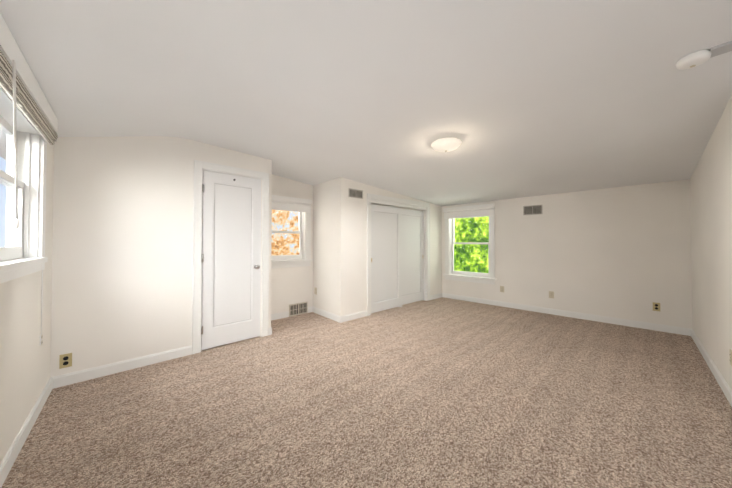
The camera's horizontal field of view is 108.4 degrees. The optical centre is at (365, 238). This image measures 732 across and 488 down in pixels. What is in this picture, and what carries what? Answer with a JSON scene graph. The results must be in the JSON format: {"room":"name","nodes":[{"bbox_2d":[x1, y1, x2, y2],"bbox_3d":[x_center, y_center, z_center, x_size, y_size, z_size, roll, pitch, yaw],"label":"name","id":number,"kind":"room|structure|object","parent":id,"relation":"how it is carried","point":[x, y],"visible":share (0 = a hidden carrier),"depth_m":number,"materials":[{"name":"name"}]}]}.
{"room":"empty bedroom","nodes":[
{"label":"empty bedroom","id":0,"kind":"room"},
{"bbox_2d":[0,143,53,463],"bbox_3d":[-0.887,0.099,0.165,0.264,2.273,5.713,1,-1,-43],"label":"wall","id":1,"kind":"structure","parent":0,"point":[25,363],"depth_m":1.67,"materials":[{"name":"beige paint"}]},
{"bbox_2d":[0,87,47,283],"bbox_3d":[-1.976,-0.347,1.422,0.205,1.140,1.330,1,-1,-43],"label":"window","id":2,"kind":"structure","parent":1,"relation":"in","point":[7,178],"depth_m":1.81,"materials":[{"name":"white paint"}]},
{"bbox_2d":[0,13,57,144],"bbox_3d":[-1.906,-0.803,1.493,0.093,0.234,1.211,1,-1,-43],"label":"blind","id":3,"kind":"object","parent":2,"relation":"attached to","point":[34,106],"visible":1,"depth_m":1.36,"materials":[{"name":"white paint"}]},
{"bbox_2d":[12,60,18,227],"bbox_3d":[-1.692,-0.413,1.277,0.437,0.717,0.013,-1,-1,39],"label":"shade cord","id":4,"kind":"object","parent":3,"relation":"hanging from","point":[15,134],"visible":1,"depth_m":1.23,"materials":[{"name":"white plastic"}]},
{"bbox_2d":[0,377,52,487],"bbox_3d":[-0.830,1.188,0.202,0.132,0.095,5.430,1,-1,-43],"label":"baseboard","id":5,"kind":"structure","parent":1,"relation":"attached to","point":[9,459],"depth_m":1.60,"materials":[{"name":"white paint"}]},
{"bbox_2d":[41,270,42,334],"bbox_3d":[-2.401,0.471,1.957,0.006,0.482,0.010,1,-1,-43],"label":"cable","id":6,"kind":"object","parent":1,"relation":"attached to","point":[41,301],"visible":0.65,"depth_m":1.96,"materials":[{"name":"white plastic"}]},
{"bbox_2d":[50,136,271,376],"bbox_3d":[-2.056,0.078,2.887,2.040,2.390,0.143,1,-1,-43],"label":"wall","id":7,"kind":"structure","parent":0,"point":[122,270],"depth_m":2.54,"materials":[{"name":"beige paint"}]},
{"bbox_2d":[59,353,71,368],"bbox_3d":[-2.584,1.054,2.275,0.072,0.116,0.009,1,-1,-43],"label":"outlet","id":8,"kind":"object","parent":7,"relation":"attached to","point":[65,360],"visible":1,"depth_m":2.27,"materials":[{"name":"beige plastic"}]},
{"bbox_2d":[50,327,270,388],"bbox_3d":[-1.953,1.225,2.863,1.900,0.095,0.017,1,-1,-43],"label":"baseboard","id":9,"kind":"structure","parent":7,"relation":"attached to","point":[88,374],"depth_m":2.49,"materials":[{"name":"white paint"}]},
{"bbox_2d":[192,160,268,353],"bbox_3d":[-1.621,0.207,3.229,0.847,2.141,0.096,1,-1,-43],"label":"door frame","id":10,"kind":"structure","parent":7,"relation":"attached to","point":[200,167],"depth_m":2.98,"materials":[{"name":"white paint"}]},
{"bbox_2d":[201,170,260,349],"bbox_3d":[-1.601,0.246,3.199,0.674,2.034,0.114,1,-1,-43],"label":"entry door","id":11,"kind":"structure","parent":7,"relation":"in","point":[231,258],"depth_m":3.20,"materials":[{"name":"white paint"}]},
{"bbox_2d":[260,179,271,336],"bbox_3d":[-1.576,0.101,3.763,0.140,2.368,0.757,1,-1,-43],"label":"wall","id":12,"kind":"structure","parent":0,"point":[261,248],"depth_m":3.44,"materials":[{"name":"beige paint"}]},
{"bbox_2d":[271,174,312,313],"bbox_3d":[-1.361,0.110,4.386,1.305,2.368,0.141,1,-1,-43],"label":"wall","id":13,"kind":"structure","parent":0,"point":[291,285],"depth_m":4.40,"materials":[{"name":"beige paint"}]},
{"bbox_2d":[271,206,312,268],"bbox_3d":[-1.321,-0.098,4.393,0.900,1.157,0.201,1,-1,-43],"label":"alcove window","id":14,"kind":"structure","parent":13,"relation":"in","point":[286,257],"depth_m":4.57,"materials":[{"name":"white paint"}]},
{"bbox_2d":[272,195,311,212],"bbox_3d":[-1.255,-0.561,4.330,0.810,0.222,0.063,1,-1,-43],"label":"blinds","id":15,"kind":"object","parent":14,"relation":"attached to","point":[285,203],"visible":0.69,"depth_m":4.33,"materials":[{"name":"white plastic"}]},
{"bbox_2d":[271,306,312,320],"bbox_3d":[-1.309,1.245,4.314,1.025,0.095,0.015,1,-1,-43],"label":"baseboard","id":16,"kind":"structure","parent":13,"relation":"attached to","point":[275,316],"depth_m":4.26,"materials":[{"name":"white paint"}]},
{"bbox_2d":[289,302,307,316],"bbox_3d":[-1.136,1.192,4.455,0.336,0.195,0.017,1,-1,-43],"label":"air vent","id":17,"kind":"object","parent":13,"relation":"in","point":[298,309],"visible":0.98,"depth_m":4.44,"materials":[{"name":"beige metal"}]},
{"bbox_2d":[313,177,347,315],"bbox_3d":[-0.658,0.161,4.470,0.174,2.267,0.979,1,-1,-43],"label":"wall","id":18,"kind":"structure","parent":0,"point":[324,240],"depth_m":4.32,"materials":[{"name":"beige paint"}]},
{"bbox_2d":[313,307,340,322],"bbox_3d":[-0.665,1.245,4.346,0.044,0.095,0.848,1,-1,-43],"label":"baseboard","id":19,"kind":"structure","parent":18,"relation":"attached to","point":[329,315],"depth_m":4.31,"materials":[{"name":"white paint"}]},
{"bbox_2d":[0,0,731,205],"bbox_3d":[1.141,-0.995,2.609,6.800,0.572,6.800,1,-1,-43],"label":"ceiling","id":20,"kind":"structure","parent":0,"point":[523,98],"depth_m":1.82,"materials":[{"name":"white paint"}]},
{"bbox_2d":[431,137,461,151],"bbox_3d":[0.843,-0.962,2.781,0.310,0.120,0.310,1,-1,-43],"label":"lamp","id":21,"kind":"object","parent":20,"relation":"attached to","point":[445,144],"visible":1,"depth_m":2.70,"materials":[{"name":"white glass"}]},
{"bbox_2d":[676,50,710,69],"bbox_3d":[1.972,-1.067,1.593,0.136,0.044,0.136,1,-1,-43],"label":"smoke detector","id":22,"kind":"object","parent":20,"relation":"attached to","point":[694,59],"visible":1,"depth_m":1.57,"materials":[{"name":"white plastic"}]},
{"bbox_2d":[710,41,731,57],"bbox_3d":[2.598,-1.096,0.926,0.100,0.021,1.710,1,-1,-43],"label":"conduit","id":23,"kind":"object","parent":20,"relation":"attached to","point":[723,48],"visible":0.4,"depth_m":1.51,"materials":[{"name":"grey paint"}]},
{"bbox_2d":[1,297,731,487],"bbox_3d":[1.141,1.319,2.577,7.100,0.100,6.800,1,-1,-43],"label":"floor","id":24,"kind":"structure","parent":0,"point":[442,392],"depth_m":1.91,"materials":[{"name":"carpet"}]},
{"bbox_2d":[335,177,441,315],"bbox_3d":[0.660,0.170,5.090,2.945,2.267,0.209,1,-1,-43],"label":"wall","id":25,"kind":"structure","parent":0,"point":[357,254],"depth_m":4.32,"materials":[{"name":"beige paint"}]},
{"bbox_2d":[349,188,362,198],"bbox_3d":[-0.163,-0.721,4.265,0.294,0.137,0.016,1,-1,-43],"label":"air vent","id":26,"kind":"object","parent":25,"relation":"in","point":[354,193],"visible":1,"depth_m":4.26,"materials":[{"name":"black metal"}]},
{"bbox_2d":[340,293,441,322],"bbox_3d":[0.654,1.254,4.966,2.816,0.095,0.080,1,-1,-43],"label":"baseboard","id":27,"kind":"structure","parent":25,"relation":"attached to","point":[353,316],"depth_m":4.25,"materials":[{"name":"white paint"}]},
{"bbox_2d":[371,204,423,312],"bbox_3d":[0.636,0.357,5.052,1.583,1.863,0.073,1,-1,-43],"label":"sliding closet doors","id":28,"kind":"structure","parent":25,"relation":"in","point":[397,257],"depth_m":4.96,"materials":[{"name":"white paint"}]},
{"bbox_2d":[367,193,429,315],"bbox_3d":[0.650,0.279,5.035,1.774,2.047,0.165,1,-1,-43],"label":"trim","id":29,"kind":"structure","parent":25,"relation":"attached to","point":[381,199],"depth_m":5.02,"materials":[{"name":"white paint"}]},
{"bbox_2d":[442,179,691,328],"bbox_3d":[3.034,0.254,4.748,3.836,2.089,0.140,-1,-1,44],"label":"wall","id":30,"kind":"structure","parent":0,"point":[623,252],"depth_m":4.10,"materials":[{"name":"beige paint"}]},
{"bbox_2d":[443,208,495,284],"bbox_3d":[2.168,0.116,5.541,1.086,1.580,0.200,-1,-1,44],"label":"window","id":31,"kind":"structure","parent":30,"relation":"in","point":[474,273],"depth_m":5.56,"materials":[{"name":"white paint"}]},
{"bbox_2d":[443,203,494,218],"bbox_3d":[2.102,-0.548,5.481,1.060,0.237,0.062,-1,-1,44],"label":"roller blind","id":32,"kind":"object","parent":31,"relation":"attached to","point":[483,210],"visible":1,"depth_m":5.44,"materials":[{"name":"white plastic"}]},
{"bbox_2d":[523,205,542,214],"bbox_3d":[2.973,-0.503,4.713,0.296,0.169,0.010,-1,-1,44],"label":"air vent","id":33,"kind":"object","parent":30,"relation":"in","point":[533,210],"visible":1,"depth_m":4.71,"materials":[{"name":"black metal"}]},
{"bbox_2d":[549,291,553,297],"bbox_3d":[3.165,0.965,4.510,0.072,0.116,0.008,-1,-1,44],"label":"electrical outlet","id":34,"kind":"object","parent":30,"relation":"attached to","point":[551,294],"visible":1,"depth_m":4.51,"materials":[{"name":"beige plastic"}]},
{"bbox_2d":[442,293,691,335],"bbox_3d":[2.981,1.250,4.679,3.556,0.095,0.014,-1,-1,44],"label":"baseboard","id":35,"kind":"structure","parent":30,"relation":"attached to","point":[647,325],"depth_m":4.22,"materials":[{"name":"white paint"}]},
{"bbox_2d":[653,302,659,310],"bbox_3d":[4.040,0.954,3.675,0.072,0.116,0.008,-1,-1,44],"label":"electrical outlet","id":36,"kind":"object","parent":30,"relation":"attached to","point":[656,306],"visible":1,"depth_m":3.67,"materials":[{"name":"beige plastic"}]},
{"bbox_2d":[690,95,731,389],"bbox_3d":[3.490,0.085,2.612,2.604,2.368,0.191,1,-1,-43],"label":"wall","id":37,"kind":"structure","parent":0,"point":[711,217],"depth_m":2.41,"materials":[{"name":"beige paint"}]},
{"bbox_2d":[691,329,731,406],"bbox_3d":[3.381,1.221,2.598,2.475,0.095,0.062,1,-1,-43],"label":"baseboard","id":38,"kind":"structure","parent":37,"relation":"attached to","point":[722,383],"depth_m":2.42,"materials":[{"name":"white paint"}]},
{"bbox_2d":[729,349,731,365],"bbox_3d":[2.780,0.911,2.012,0.072,0.116,0.009,1,-1,-43],"label":"electrical outlet","id":39,"kind":"object","parent":37,"relation":"attached to","point":[730,352],"visible":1,"depth_m":2.01,"materials":[{"name":"beige plastic"}]},
{"label":"outside","id":40,"kind":"structure","parent":0,"visible":0},
{"bbox_2d":[0,156,5,246],"bbox_3d":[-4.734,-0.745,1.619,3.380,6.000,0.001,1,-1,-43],"label":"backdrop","id":41,"kind":"structure","parent":40,"point":[2,207],"depth_m":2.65,"materials":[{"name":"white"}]},
{"bbox_2d":[271,209,298,255],"bbox_3d":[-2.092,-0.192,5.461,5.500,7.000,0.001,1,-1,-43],"label":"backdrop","id":42,"kind":"structure","parent":40,"point":[280,237],"depth_m":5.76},
{"bbox_2d":[454,216,488,272],"bbox_3d":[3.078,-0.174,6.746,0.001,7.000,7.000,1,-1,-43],"label":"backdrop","id":43,"kind":"structure","parent":40,"point":[464,253],"depth_m":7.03,"materials":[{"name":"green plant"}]}
]}

